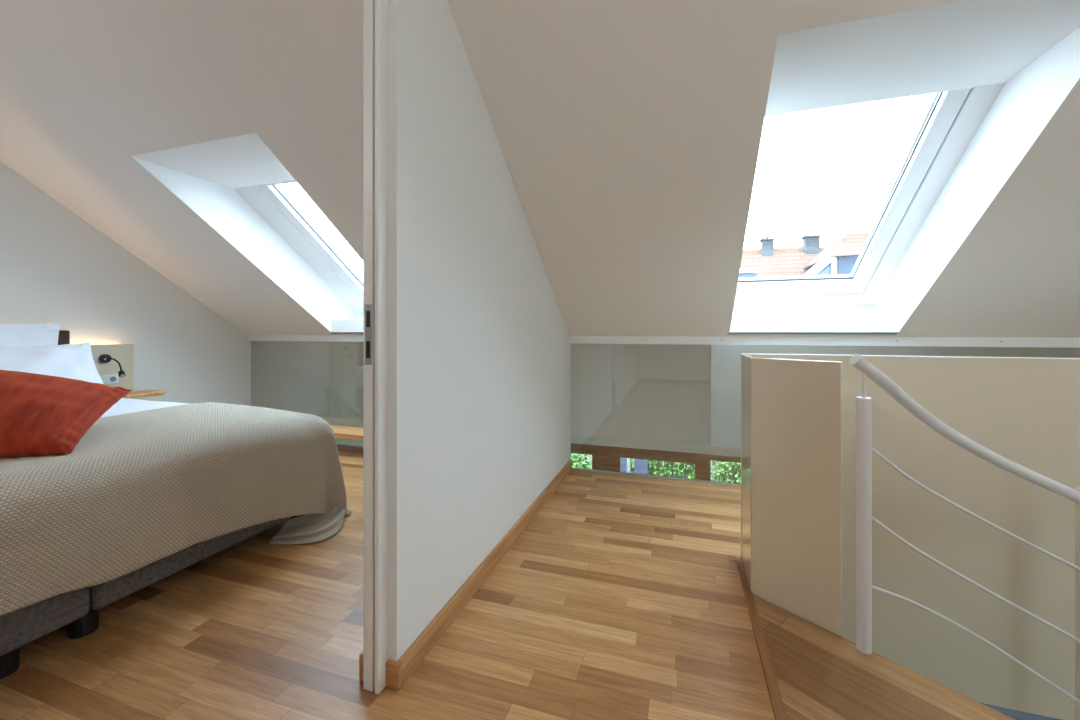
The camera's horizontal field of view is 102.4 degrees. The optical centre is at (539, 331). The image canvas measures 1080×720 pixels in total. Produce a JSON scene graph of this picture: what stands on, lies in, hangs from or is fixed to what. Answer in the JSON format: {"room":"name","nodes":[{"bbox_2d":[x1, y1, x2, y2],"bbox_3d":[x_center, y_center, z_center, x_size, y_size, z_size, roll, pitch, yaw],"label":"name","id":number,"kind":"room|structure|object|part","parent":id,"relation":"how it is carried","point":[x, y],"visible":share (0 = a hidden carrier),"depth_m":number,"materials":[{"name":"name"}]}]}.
{"room":"attic stair landing","nodes":[
{"label":"attic stair landing","id":0,"kind":"room"},
{"bbox_2d":[0,161,362,446],"bbox_3d":[-3.777,0.940,2.528,0.200,5.220,8.500,0,0,18],"label":"wall","id":1,"kind":"structure","parent":0,"point":[56,266],"depth_m":3.56,"materials":[{"name":"white paint"}]},
{"bbox_2d":[90,344,133,390],"bbox_3d":[-3.735,0.598,2.218,0.069,1.004,2.735,0,0,18],"label":"headboard","id":2,"kind":"object","parent":1,"relation":"attached to","point":[123,353],"visible":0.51,"depth_m":3.41,"materials":[{"name":"beige"}]},
{"bbox_2d":[100,374,118,383],"bbox_3d":[-3.332,0.366,3.339,0.011,0.068,0.147,0,0,18],"label":"wall socket","id":3,"kind":"object","parent":2,"relation":"attached to","point":[106,379],"visible":0.64,"depth_m":3.36,"materials":[{"name":"white plastic"}]},
{"bbox_2d":[99,354,125,376],"bbox_3d":[-3.265,0.258,3.319,0.169,0.178,0.071,0,0,4],"label":"reading lamp","id":4,"kind":"object","parent":2,"relation":"attached to","point":[104,358],"visible":1,"depth_m":3.32,"materials":[{"name":"black plastic"}]},
{"bbox_3d":[-3.328,0.203,3.323,0.028,0.068,0.068,0,0,18],"label":"wall plate","id":5,"kind":"part","parent":4,"relation":"part of","materials":[{"name":"black plastic"}]},
{"bbox_2d":[388,0,570,660],"bbox_3d":[-0.148,-0.050,2.441,0.104,2.859,2.263,0,0,18],"label":"wall","id":6,"kind":"structure","parent":0,"point":[479,347],"depth_m":1.69,"materials":[{"name":"white paint"}]},
{"bbox_2d":[359,651,362,679],"bbox_3d":[-0.216,1.060,2.441,0.026,0.080,2.254,0,0,18],"label":"baseboard","id":7,"kind":"structure","parent":6,"relation":"attached to","point":[361,653],"depth_m":1.37,"materials":[{"name":"brown wood"}]},
{"bbox_2d":[363,0,387,694],"bbox_3d":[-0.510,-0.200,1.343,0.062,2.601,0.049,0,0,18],"label":"door","id":8,"kind":"structure","parent":6,"relation":"in","point":[375,12],"depth_m":1.33,"materials":[{"name":"white paint"}]},
{"bbox_3d":[-0.525,0.007,1.330,0.024,0.185,0.003,0,0,18],"label":"strike plate","id":9,"kind":"part","parent":8,"relation":"part of","materials":[{"name":"silver metal"}]},
{"bbox_3d":[-0.488,-0.200,1.336,0.016,2.601,0.049,0,0,18],"label":"casing","id":10,"kind":"part","parent":8,"relation":"part of","materials":[{"name":"white paint"}]},
{"bbox_2d":[386,659,400,690],"bbox_3d":[-0.453,1.060,1.342,0.048,0.080,0.016,0,0,18],"label":"baseboard","id":11,"kind":"structure","parent":6,"relation":"attached to","point":[393,668],"depth_m":1.33,"materials":[{"name":"brown wood"}]},
{"bbox_2d":[398,459,571,686],"bbox_3d":[-0.093,1.060,2.410,0.018,0.080,2.238,0,0,18],"label":"baseboard","id":12,"kind":"structure","parent":6,"relation":"attached to","point":[417,651],"depth_m":1.77,"materials":[{"name":"brown wood"}]},
{"bbox_2d":[0,446,1014,719],"bbox_3d":[-0.354,1.240,0.319,7.670,0.280,6.390,0,0,18],"label":"floor","id":13,"kind":"structure","parent":0,"point":[623,597],"depth_m":1.53,"materials":[{"name":"brown wood"}]},
{"bbox_2d":[123,390,165,401],"bbox_3d":[-3.187,0.789,3.441,0.215,0.622,0.260,0,0,18],"label":"nightstand","id":14,"kind":"object","parent":13,"relation":"on","point":[150,395],"visible":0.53,"depth_m":3.43,"materials":[{"name":"brown wood"}]},
{"bbox_2d":[0,330,305,678],"bbox_3d":[-2.642,0.544,1.885,2.185,1.112,2.170,0,0,18],"label":"bed","id":15,"kind":"object","parent":13,"relation":"on","point":[79,609],"visible":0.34,"depth_m":1.57,"materials":[{"name":"grey fabric"}]},
{"bbox_3d":[-1.740,1.055,1.400,0.080,0.090,0.080,0,0,18],"label":"leg","id":16,"kind":"part","parent":15,"relation":"part of","materials":[{"name":"black plastic"}]},
{"bbox_3d":[-3.684,0.499,2.144,0.043,1.022,2.025,0,0,18],"label":"headboard","id":17,"kind":"part","parent":15,"relation":"part of","materials":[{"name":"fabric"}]},
{"bbox_3d":[-1.677,1.055,1.595,0.080,0.090,0.080,0,0,18],"label":"leg","id":18,"kind":"part","parent":15,"relation":"part of","materials":[{"name":"black plastic"}]},
{"bbox_2d":[100,398,186,417],"bbox_3d":[-2.985,0.562,2.020,1.320,0.216,2.203,0,0,18],"label":"duvet","id":19,"kind":"object","parent":15,"relation":"on","point":[124,405],"visible":0.17,"depth_m":2.74,"materials":[{"name":"white fabric"}]},
{"bbox_2d":[0,323,59,347],"bbox_3d":[-3.393,0.185,2.586,0.150,0.500,0.825,0,0,18],"label":"pillow","id":20,"kind":"object","parent":19,"relation":"on","point":[37,334],"visible":0.34,"depth_m":2.81,"materials":[{"name":"white fabric"}]},
{"bbox_2d":[0,343,103,383],"bbox_3d":[-3.112,0.256,2.530,0.322,0.362,0.910,0,0,18],"label":"pillow","id":21,"kind":"object","parent":19,"relation":"on","point":[72,361],"visible":0.62,"depth_m":2.72,"materials":[{"name":"white fabric"}]},
{"bbox_2d":[0,402,351,615],"bbox_3d":[-1.914,0.769,1.650,1.106,0.652,2.361,0,0,18],"label":"bedspread","id":22,"kind":"object","parent":15,"relation":"on","point":[137,490],"visible":0.93,"depth_m":1.76,"materials":[{"name":"beige fabric"}]},
{"bbox_2d":[0,370,131,456],"bbox_3d":[-2.170,0.296,1.743,0.650,0.336,0.608,0,0,-29],"label":"cushion","id":23,"kind":"object","parent":22,"relation":"on","point":[40,414],"visible":1,"depth_m":1.74,"materials":[{"name":"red fabric"}]},
{"bbox_2d":[330,425,362,439],"bbox_3d":[-1.503,1.000,3.900,2.950,0.200,0.265,0,0,18],"label":"bench","id":24,"kind":"object","parent":13,"relation":"on","point":[343,432],"visible":0.02,"depth_m":3.89,"materials":[{"name":"brown wood"}]},
{"bbox_2d":[736,562,787,719],"bbox_3d":[0.149,1.108,-0.435,0.034,0.024,5.262,0,0,18],"label":"trim","id":25,"kind":"structure","parent":13,"relation":"attached to","point":[776,700],"depth_m":1.48,"materials":[{"name":"brown wood"}]},
{"bbox_2d":[741,353,1079,719],"bbox_3d":[2.392,0.831,1.417,3.114,1.452,0.502,0,0,18],"label":"parapet","id":26,"kind":"object","parent":13,"relation":"on","point":[798,411],"visible":0.94,"depth_m":1.80,"materials":[{"name":"beige paint"}]},
{"bbox_2d":[0,0,1079,447],"bbox_3d":[0.560,-0.149,3.162,8.070,3.243,4.636,0,0,18],"label":"ceiling","id":27,"kind":"structure","parent":0,"point":[628,132],"depth_m":2.22,"materials":[{"name":"white paint"}]},
{"bbox_2d":[131,132,362,448],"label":"window","id":28,"kind":"structure","parent":27,"relation":"attached to","point":[231,183],"depth_m":3.31,"materials":[{"name":"white paint"}]},
{"bbox_3d":[-1.436,0.597,4.044,3.330,1.126,0.100,0,0,18],"label":"glass balustrade","id":29,"kind":"part","parent":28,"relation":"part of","materials":[{"name":"clear glass"}]},
{"bbox_3d":[-1.435,0.063,4.045,3.330,0.058,0.098,0,0,18],"label":"rail","id":30,"kind":"part","parent":28,"relation":"part of","materials":[{"name":"white paint"}]},
{"bbox_3d":[-1.429,-0.702,3.584,0.995,0.950,1.351,0,0,18],"label":"frame","id":31,"kind":"part","parent":28,"relation":"part of","materials":[{"name":"white"}]},
{"bbox_3d":[-1.430,-0.708,3.578,0.935,0.873,1.251,0,0,18],"label":"sash","id":32,"kind":"part","parent":28,"relation":"part of","materials":[{"name":"white"}]},
{"bbox_2d":[569,0,1079,485],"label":"window","id":33,"kind":"structure","parent":27,"relation":"attached to","point":[998,72],"depth_m":1.93,"materials":[{"name":"white paint"}]},
{"bbox_3d":[2.265,0.597,2.853,4.236,1.126,0.100,0,0,18],"label":"glass balustrade","id":34,"kind":"part","parent":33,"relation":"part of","materials":[{"name":"clear glass"}]},
{"bbox_3d":[2.265,0.063,2.854,4.236,0.058,0.098,0,0,18],"label":"rail","id":35,"kind":"part","parent":33,"relation":"part of","materials":[{"name":"white paint"}]},
{"bbox_3d":[1.608,-0.723,2.577,0.943,0.903,1.297,0,0,18],"label":"sash","id":36,"kind":"part","parent":33,"relation":"part of","materials":[{"name":"white"}]},
{"bbox_3d":[1.610,-0.718,2.583,1.003,0.980,1.396,0,0,18],"label":"frame","id":37,"kind":"part","parent":33,"relation":"part of","materials":[{"name":"white"}]},
{"bbox_2d":[571,435,740,456],"bbox_3d":[1.301,1.224,5.138,7.870,0.288,0.180,0,0,18],"label":"wall","id":38,"kind":"structure","parent":0,"point":[651,445],"depth_m":5.02,"materials":[{"name":"white paint"}]},
{"bbox_2d":[571,443,607,470],"bbox_3d":[0.320,2.459,5.401,1.063,2.182,0.080,0,0,18],"label":"window","id":39,"kind":"structure","parent":38,"relation":"in","point":[599,454],"depth_m":5.25,"materials":[{"name":"brown wood"}]},
{"bbox_2d":[608,446,702,479],"bbox_3d":[1.333,2.459,5.076,1.063,2.182,0.080,0,0,18],"label":"window","id":40,"kind":"structure","parent":38,"relation":"in","point":[615,454],"depth_m":5.04,"materials":[{"name":"brown wood"}]},
{"bbox_2d":[703,454,740,480],"bbox_3d":[2.345,2.459,4.750,1.063,2.182,0.080,0,0,18],"label":"window","id":41,"kind":"structure","parent":38,"relation":"in","point":[706,457],"depth_m":4.85,"materials":[{"name":"brown wood"}]},
{"bbox_3d":[0.809,3.600,2.629,8.470,0.100,5.300,0,0,18],"label":"floor","id":42,"kind":"structure","parent":0,"visible":0},
{"bbox_2d":[849,355,1079,719],"bbox_3d":[1.543,1.814,1.574,0.958,3.472,0.122,0,0,-5],"label":"stair railing","id":43,"kind":"object","parent":42,"relation":"on","point":[864,518],"visible":1,"depth_m":1.56,"materials":[{"name":"white metal"}]},
{"bbox_3d":[1.121,0.663,1.504,0.045,0.873,0.045,0,0,18],"label":"post","id":44,"kind":"part","parent":43,"relation":"part of","materials":[{"name":"white metal"}]},
{"bbox_3d":[1.528,0.355,1.573,0.928,0.554,0.122,0,0,-5],"label":"handrail","id":45,"kind":"part","parent":43,"relation":"part of","materials":[{"name":"white metal"}]},
{"bbox_3d":[1.556,1.118,1.575,0.860,0.495,0.089,0,0,-5],"label":"rod","id":46,"kind":"part","parent":43,"relation":"part of","materials":[{"name":"white metal"}]},
{"bbox_3d":[1.556,0.885,1.575,0.860,0.511,0.089,0,0,-5],"label":"rod","id":47,"kind":"part","parent":43,"relation":"part of","materials":[{"name":"white metal"}]},
{"bbox_3d":[1.556,0.636,1.575,0.860,0.488,0.089,0,0,-5],"label":"rod","id":48,"kind":"part","parent":43,"relation":"part of","materials":[{"name":"white metal"}]},
{"bbox_2d":[981,703,1060,719],"bbox_3d":[3.913,3.345,3.468,1.375,0.410,1.200,0,0,18],"label":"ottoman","id":49,"kind":"object","parent":42,"relation":"on","point":[1017,715],"visible":0.02,"depth_m":3.58,"materials":[{"name":"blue fabric"}]},
{"label":"outside","id":50,"kind":"structure","parent":0,"visible":0},
{"bbox_2d":[578,454,720,480],"bbox_3d":[14.774,3.950,29.598,70.000,0.200,54.600,0,0,18],"label":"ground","id":51,"kind":"structure","parent":50,"point":[587,456],"depth_m":12.71,"materials":[{"name":"green plant"}]},
{"bbox_2d":[571,453,591,468],"bbox_3d":[0.482,2.798,7.199,1.000,2.116,0.999,0,0,36],"label":"shrub","id":52,"kind":"object","parent":51,"relation":"on","point":[577,462],"visible":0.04,"depth_m":7.07,"materials":[{"name":"green plant"}]},
{"bbox_2d":[621,457,647,474],"bbox_3d":[1.492,2.700,7.478,0.700,2.300,0.090,0,0,18],"label":"screen","id":53,"kind":"object","parent":51,"relation":"on","point":[640,465],"visible":0.02,"depth_m":7.40,"materials":[{"name":"blue"}]},
{"bbox_3d":[1.525,2.700,7.467,0.050,2.300,0.090,0,0,18],"label":"post","id":54,"kind":"part","parent":53,"relation":"part of","materials":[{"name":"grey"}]},
{"bbox_2d":[630,458,694,478],"bbox_3d":[2.420,2.597,8.892,1.884,2.837,1.861,0,0,18],"label":"shrub","id":55,"kind":"object","parent":51,"relation":"on","point":[657,468],"visible":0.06,"depth_m":8.22,"materials":[{"name":"green plant"}]},
{"bbox_2d":[710,461,740,483],"bbox_3d":[4.139,2.657,8.158,1.913,2.710,1.865,0,0,18],"label":"shrub","id":56,"kind":"object","parent":51,"relation":"on","point":[729,472],"visible":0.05,"depth_m":7.90,"materials":[{"name":"green plant"}]},
{"bbox_2d":[739,232,869,277],"bbox_3d":[7.648,-0.720,24.589,27.500,9.140,11.500,0,0,18],"label":"house","id":57,"kind":"structure","parent":51,"relation":"on","point":[839,258],"depth_m":21.84,"materials":[{"name":"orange tile"}]},
{"bbox_3d":[12.383,-1.750,18.281,0.140,2.700,0.090,0,0,18],"label":"wing post","id":58,"kind":"part","parent":57,"relation":"part of","materials":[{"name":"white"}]}
]}

